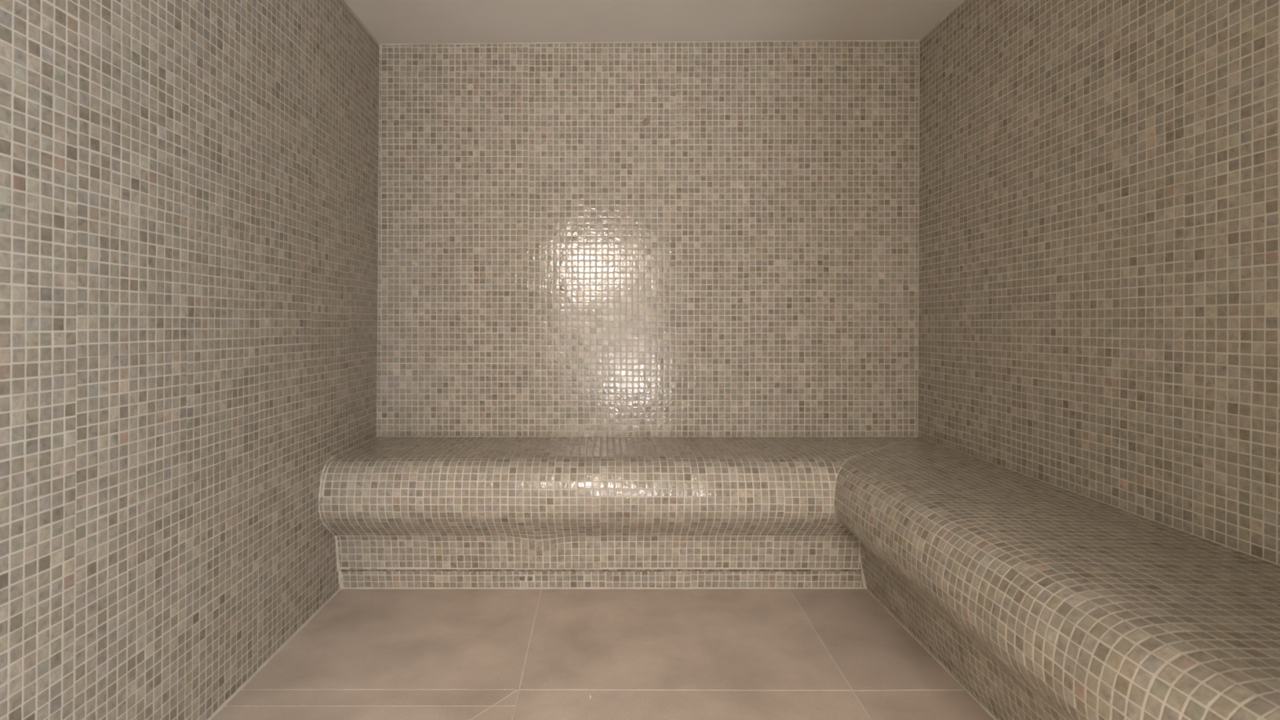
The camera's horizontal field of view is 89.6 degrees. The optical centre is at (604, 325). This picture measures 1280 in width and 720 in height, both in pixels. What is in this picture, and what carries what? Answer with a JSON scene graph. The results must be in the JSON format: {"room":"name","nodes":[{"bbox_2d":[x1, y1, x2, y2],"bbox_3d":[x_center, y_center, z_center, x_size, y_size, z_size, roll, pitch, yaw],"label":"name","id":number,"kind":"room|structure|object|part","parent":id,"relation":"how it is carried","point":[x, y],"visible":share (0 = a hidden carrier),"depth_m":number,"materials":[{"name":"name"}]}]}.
{"room":"spa","nodes":[
{"label":"spa","id":0,"kind":"room"},
{"bbox_2d":[0,0,379,719],"bbox_3d":[-0.975,-0.127,1.192,0.115,2.210,2.885,0,0,0],"label":"wall","id":1,"kind":"structure","parent":0,"point":[189,188],"depth_m":1.38,"materials":[{"name":"tile"}]},
{"bbox_2d":[207,587,341,719],"bbox_3d":[-0.930,0.925,1.062,0.012,0.008,2.423,0,0,0],"label":"trim","id":2,"kind":"structure","parent":1,"relation":"attached to","point":[328,600],"depth_m":1.79,"materials":[{"name":"tile"}]},
{"bbox_2d":[210,588,994,719],"bbox_3d":[0.175,0.958,1.188,2.450,0.060,2.875,0,0,0],"label":"floor","id":3,"kind":"structure","parent":0,"point":[371,654],"depth_m":1.80,"materials":[{"name":"tile"}]},
{"bbox_2d":[318,435,1279,719],"bbox_3d":[0.172,0.686,1.240,2.214,0.486,2.779,0,0,0],"label":"bench","id":4,"kind":"object","parent":3,"relation":"on","point":[1042,600],"visible":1,"depth_m":2.02,"materials":[{"name":"tile"}]},
{"bbox_3d":[0.172,0.594,2.358,2.206,0.292,0.533,0,0,0],"label":"seat","id":5,"kind":"part","parent":4,"relation":"part of","materials":[{"name":"tile"}]},
{"bbox_3d":[1.009,0.588,1.238,0.533,0.278,2.775,0,0,0],"label":"seat","id":6,"kind":"part","parent":4,"relation":"part of","materials":[{"name":"tile"}]},
{"bbox_2d":[376,40,919,436],"bbox_3d":[0.175,-0.127,2.675,2.415,2.210,0.101,0,0,0],"label":"wall","id":7,"kind":"structure","parent":0,"point":[742,260],"depth_m":2.62,"materials":[{"name":"tile"}]},
{"bbox_2d":[641,117,648,125],"bbox_3d":[0.167,-0.830,2.623,0.031,0.035,0.003,0,0,0],"label":"tile","id":8,"kind":"object","parent":7,"relation":"attached to","point":[646,122],"visible":1,"depth_m":2.62,"materials":[{"name":"beige tile"}]},
{"bbox_2d":[345,0,961,44],"bbox_3d":[0.175,-1.208,1.212,2.550,0.128,2.925,0,0,0],"label":"ceiling","id":9,"kind":"structure","parent":0,"point":[389,21],"depth_m":2.43,"materials":[{"name":"paint"}]},
{"bbox_2d":[917,0,1279,565],"bbox_3d":[1.328,-0.127,1.192,0.109,2.210,2.885,0,0,0],"label":"wall","id":10,"kind":"structure","parent":0,"point":[1099,180],"depth_m":1.61,"materials":[{"name":"tile"}]},
{"bbox_2d":[342,0,964,44],"bbox_3d":[0.182,-1.153,1.238,2.205,0.024,2.777,0,0,0],"label":"trim","id":11,"kind":"structure","parent":10,"relation":"attached to","point":[344,1],"depth_m":2.62,"materials":[{"name":"tile"}]}
]}

